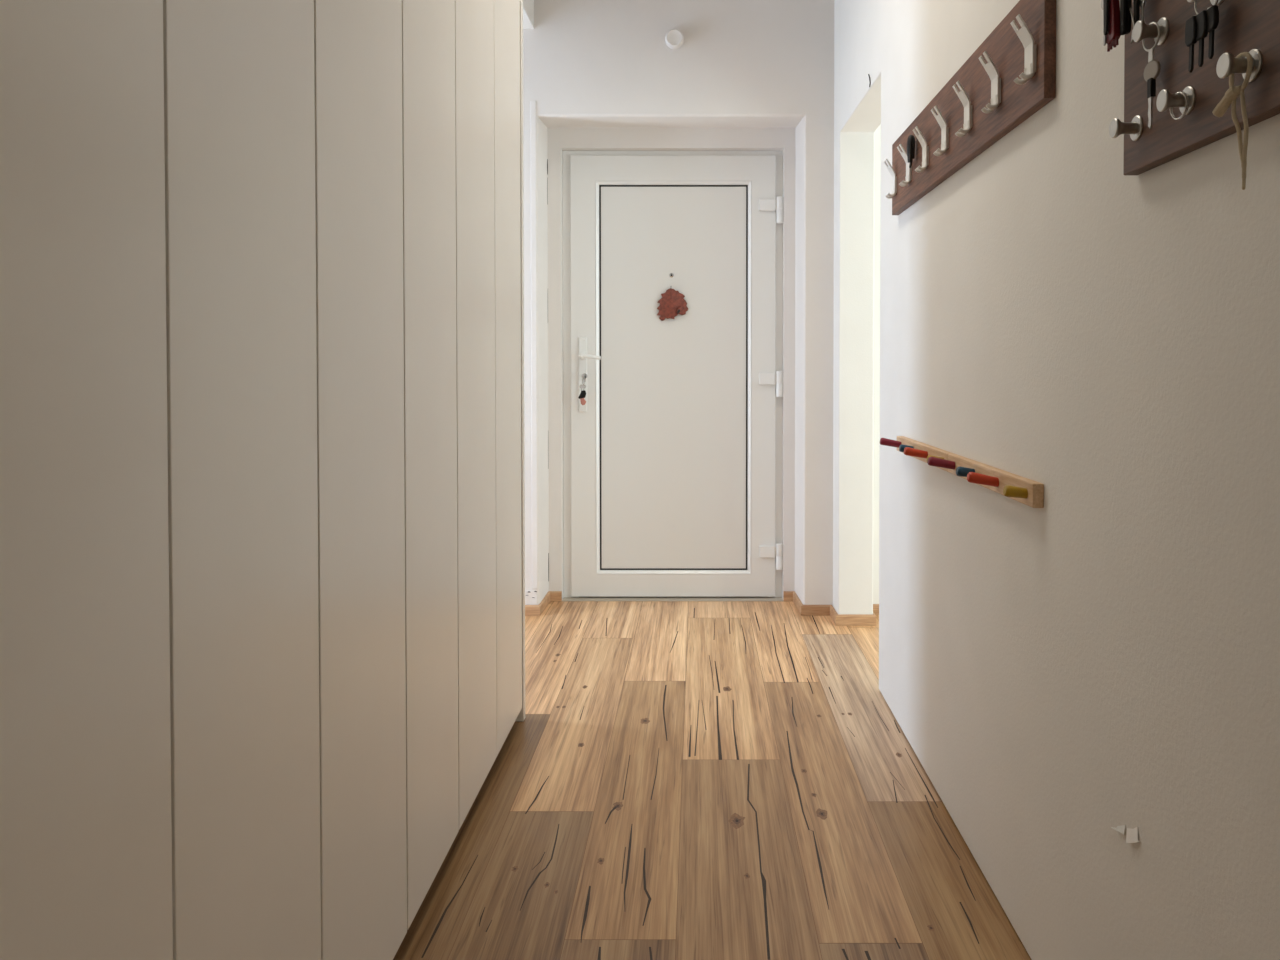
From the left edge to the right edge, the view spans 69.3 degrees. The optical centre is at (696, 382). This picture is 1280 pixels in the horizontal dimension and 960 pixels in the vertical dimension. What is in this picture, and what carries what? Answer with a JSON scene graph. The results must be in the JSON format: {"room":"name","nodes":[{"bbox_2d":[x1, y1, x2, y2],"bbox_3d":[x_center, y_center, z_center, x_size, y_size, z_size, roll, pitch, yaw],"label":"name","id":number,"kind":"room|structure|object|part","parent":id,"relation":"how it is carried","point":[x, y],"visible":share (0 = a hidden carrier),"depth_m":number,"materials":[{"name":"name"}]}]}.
{"room":"home entrance hallway","nodes":[
{"label":"home entrance hallway","id":0,"kind":"room"},
{"bbox_2d":[523,0,533,28],"bbox_3d":[0.300,-1.766,-0.282,6.000,0.598,9.700,0,1,0],"label":"ceiling","id":1,"kind":"structure","parent":0,"point":[528,5],"depth_m":3.95,"materials":[{"name":"white paint"}]},
{"bbox_2d":[523,0,833,605],"bbox_3d":[-0.980,-0.504,4.298,3.440,3.150,0.486,0,1,0],"label":"wall","id":2,"kind":"structure","parent":0,"point":[600,75],"depth_m":4.06,"materials":[{"name":"white paint"}]},
{"bbox_2d":[525,591,536,604],"bbox_3d":[-0.740,0.949,4.090,0.070,0.063,0.024,0,1,0],"label":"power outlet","id":3,"kind":"structure","parent":2,"relation":"attached to","point":[529,600],"depth_m":4.08,"materials":[{"name":"white plastic"}]},
{"bbox_2d":[530,101,537,588],"bbox_3d":[-0.716,-0.162,4.070,0.026,2.145,0.024,0,1,0],"label":"trim","id":4,"kind":"structure","parent":2,"relation":"attached to","point":[533,147],"depth_m":4.06,"materials":[{"name":"white paint"}]},
{"bbox_2d":[526,159,548,597],"bbox_3d":[-0.703,-0.045,4.180,0.049,1.984,0.259,0,1,13],"label":"trim","id":5,"kind":"structure","parent":2,"relation":"attached to","point":[547,159],"depth_m":4.29,"materials":[{"name":"grey wood"}]},
{"bbox_2d":[525,591,561,615],"bbox_3d":[-1.617,1.000,4.198,1.967,0.045,0.260,0,1,0],"label":"baseboard","id":6,"kind":"structure","parent":2,"relation":"attached to","point":[530,610],"depth_m":4.15,"materials":[{"name":"brown wood"}]},
{"bbox_2d":[562,151,782,600],"bbox_3d":[-0.115,-0.055,4.376,1.170,2.170,0.188,0,1,0],"label":"door","id":7,"kind":"structure","parent":2,"relation":"in","point":[673,452],"depth_m":4.35,"materials":[{"name":"white plastic"}]},
{"bbox_2d":[578,374,585,404],"bbox_3d":[-0.528,0.029,4.306,0.036,0.148,0.048,1,1,29],"label":"bunch","id":8,"kind":"object","parent":7,"relation":"hanging from","point":[582,395],"visible":1,"depth_m":4.29,"materials":[{"name":"silver metal"}]},
{"bbox_3d":[-0.536,-0.040,4.341,0.040,0.350,0.010,0,1,0],"label":"handle","id":9,"kind":"part","parent":7,"relation":"part of","materials":[{"name":"white metal"}]},
{"bbox_3d":[-0.499,-0.124,4.308,0.107,0.034,0.055,0,1,0],"label":"lever","id":10,"kind":"part","parent":7,"relation":"part of","materials":[{"name":"white metal"}]},
{"bbox_2d":[657,288,687,320],"bbox_3d":[-0.117,-0.375,4.333,0.149,0.165,0.035,0,1,6],"label":"hanging leaf","id":11,"kind":"object","parent":7,"relation":"hanging from","point":[673,303],"visible":1,"depth_m":4.33,"materials":[{"name":"red plant"}]},
{"bbox_3d":[-0.110,-0.023,4.377,0.695,1.813,0.038,0,1,0],"label":"panel","id":12,"kind":"part","parent":7,"relation":"part of","materials":[{"name":"white"}]},
{"bbox_2d":[665,29,683,48],"bbox_3d":[-0.098,-1.496,4.018,0.082,0.082,0.038,0,1,0],"label":"wall cap","id":13,"kind":"object","parent":2,"relation":"attached to","point":[674,39],"visible":1,"depth_m":4.00,"materials":[{"name":"white plastic"}]},
{"bbox_2d":[783,591,875,625],"bbox_3d":[0.560,1.002,4.091,0.535,0.045,0.248,1,1,38],"label":"baseboard","id":14,"kind":"structure","parent":2,"relation":"attached to","point":[838,619],"depth_m":4.00,"materials":[{"name":"brown wood"}]},
{"bbox_2d":[873,604,878,614],"bbox_3d":[1.980,1.002,4.088,2.438,0.045,0.011,0,1,0],"label":"baseboard","id":15,"kind":"structure","parent":2,"relation":"attached to","point":[875,606],"depth_m":4.08,"materials":[{"name":"brown wood"}]},
{"bbox_2d":[393,601,1031,959],"bbox_3d":[0.272,1.164,-0.229,6.057,0.120,9.701,0,1,0],"label":"floor","id":16,"kind":"structure","parent":0,"point":[678,780],"depth_m":2.28,"materials":[{"name":"brown wood"}]},
{"bbox_2d":[0,0,524,959],"bbox_3d":[-0.845,-0.188,1.516,0.620,2.519,2.698,0,1,0],"label":"wardrobe","id":17,"kind":"object","parent":16,"relation":"on","point":[262,457],"visible":1,"depth_m":1.11,"materials":[{"name":"grey wood"}]},
{"bbox_3d":[-0.544,-0.199,0.746,0.019,2.461,0.367,0,1,0],"label":"door","id":18,"kind":"part","parent":17,"relation":"part of","materials":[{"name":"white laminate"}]},
{"bbox_3d":[-0.544,-0.206,1.116,0.019,2.461,0.363,0,1,0],"label":"door","id":19,"kind":"part","parent":17,"relation":"part of","materials":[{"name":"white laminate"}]},
{"bbox_3d":[-0.544,-0.213,1.493,0.019,2.461,0.381,0,1,0],"label":"door","id":20,"kind":"part","parent":17,"relation":"part of","materials":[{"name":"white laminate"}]},
{"bbox_3d":[-0.544,-0.220,1.872,0.019,2.461,0.364,0,1,0],"label":"door","id":21,"kind":"part","parent":17,"relation":"part of","materials":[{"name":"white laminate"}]},
{"bbox_3d":[-0.544,-0.227,2.253,0.019,2.461,0.388,0,1,0],"label":"door","id":22,"kind":"part","parent":17,"relation":"part of","materials":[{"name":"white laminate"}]},
{"bbox_3d":[-0.544,-0.234,2.628,0.019,2.461,0.352,0,1,0],"label":"door","id":23,"kind":"part","parent":17,"relation":"part of","materials":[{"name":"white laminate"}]},
{"bbox_3d":[-0.846,-0.213,2.849,0.619,2.519,0.031,0,1,0],"label":"panel","id":24,"kind":"part","parent":17,"relation":"part of","materials":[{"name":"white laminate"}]},
{"bbox_2d":[873,124,880,603],"bbox_3d":[2.020,-0.483,2.341,2.560,3.120,4.100,0,1,0],"label":"wall","id":25,"kind":"structure","parent":0,"point":[877,164],"depth_m":4.07,"materials":[{"name":"white paint"}]},
{"bbox_2d":[833,0,1279,959],"bbox_3d":[0.680,-0.444,-0.466,0.160,3.096,9.084,0,1,0],"label":"wall","id":26,"kind":"structure","parent":0,"point":[1088,662],"depth_m":1.51,"materials":[{"name":"white paint"}]},
{"bbox_2d":[880,436,953,471],"bbox_3d":[0.575,0.185,2.478,0.082,0.044,0.559,0,1,0],"label":"peg rail","id":27,"kind":"object","parent":26,"relation":"attached to","point":[921,451],"visible":0.87,"depth_m":2.42,"materials":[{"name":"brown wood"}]},
{"bbox_2d":[883,0,1055,214],"bbox_3d":[0.589,-0.608,2.201,0.054,0.215,1.237,0,1,0],"label":"coat rack","id":28,"kind":"object","parent":26,"relation":"attached to","point":[1010,76],"visible":0.99,"depth_m":1.93,"materials":[{"name":"brown wood"}]},
{"bbox_2d":[907,135,914,167],"bbox_3d":[0.582,-0.633,2.522,0.021,0.079,0.066,0,1,7],"label":"strap","id":29,"kind":"object","parent":28,"relation":"hanging from","point":[911,139],"visible":1,"depth_m":2.50,"materials":[{"name":"black"}]},
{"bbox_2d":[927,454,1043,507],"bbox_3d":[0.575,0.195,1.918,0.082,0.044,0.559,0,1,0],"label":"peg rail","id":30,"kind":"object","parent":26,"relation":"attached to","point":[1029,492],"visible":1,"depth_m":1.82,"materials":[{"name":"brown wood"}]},
{"bbox_2d":[1111,825,1125,834],"bbox_3d":[0.612,0.645,1.346,0.003,0.023,0.041,0,1,-5],"label":"paper scrap","id":31,"kind":"object","parent":26,"relation":"attached to","point":[1121,828],"visible":1,"depth_m":1.34,"materials":[{"name":"white paper"}]},
{"bbox_2d":[1126,827,1139,842],"bbox_3d":[0.613,0.637,1.297,0.004,0.035,0.040,0,1,-4],"label":"paper scrap","id":32,"kind":"object","parent":26,"relation":"attached to","point":[1132,834],"visible":1,"depth_m":1.30,"materials":[{"name":"white paper"}]},
{"bbox_2d":[1109,0,1279,174],"bbox_3d":[0.589,-0.470,1.064,0.053,0.369,0.446,0,1,0],"label":"key rack","id":33,"kind":"object","parent":26,"relation":"attached to","point":[1252,27],"visible":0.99,"depth_m":1.11,"materials":[{"name":"brown wood"}]},
{"bbox_2d":[1101,0,1145,51],"bbox_3d":[0.569,-0.507,1.236,0.030,0.121,0.072,0,1,0],"label":"bunch","id":34,"kind":"object","parent":33,"relation":"hanging from","point":[1117,14],"visible":0.83,"depth_m":1.24,"materials":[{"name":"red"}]},
{"bbox_2d":[1142,22,1160,128],"bbox_3d":[0.582,-0.393,1.183,0.008,0.135,0.035,0,1,-6],"label":"key","id":35,"kind":"object","parent":33,"relation":"hanging from","point":[1152,69],"visible":0.94,"depth_m":1.18,"materials":[{"name":"silver metal"}]},
{"bbox_3d":[0.581,-0.346,1.184,0.002,0.041,0.008,0,1,0],"label":"blade","id":36,"kind":"part","parent":35,"relation":"part of","materials":[{"name":"silver metal"}]},
{"bbox_2d":[1170,91,1188,119],"bbox_3d":[0.584,-0.336,1.119,0.005,0.033,0.033,0,1,-7],"label":"ring","id":37,"kind":"object","parent":33,"relation":"hanging from","point":[1182,92],"visible":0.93,"depth_m":1.11,"materials":[{"name":"silver metal"}]},
{"bbox_2d":[1185,0,1218,72],"bbox_3d":[0.580,-0.410,1.057,0.015,0.097,0.053,0,1,-9],"label":"bunch","id":38,"kind":"object","parent":33,"relation":"hanging from","point":[1197,27],"visible":1,"depth_m":1.05,"materials":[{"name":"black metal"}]},
{"bbox_3d":[0.574,-0.380,1.073,0.003,0.037,0.007,0,1,0],"label":"key blade","id":39,"kind":"part","parent":38,"relation":"part of","materials":[{"name":"black plastic"}]},
{"bbox_3d":[0.577,-0.381,1.058,0.003,0.037,0.007,0,1,0],"label":"key blade","id":40,"kind":"part","parent":38,"relation":"part of","materials":[{"name":"black plastic"}]},
{"bbox_3d":[0.580,-0.385,1.042,0.003,0.037,0.007,0,1,0],"label":"key blade","id":41,"kind":"part","parent":38,"relation":"part of","materials":[{"name":"black plastic"}]},
{"bbox_2d":[1212,52,1252,189],"bbox_3d":[0.577,-0.280,0.997,0.016,0.147,0.046,0,1,-12],"label":"loop","id":42,"kind":"object","parent":33,"relation":"hanging from","point":[1233,92],"visible":0.95,"depth_m":0.99,"materials":[{"name":"beige fabric"}]}
]}

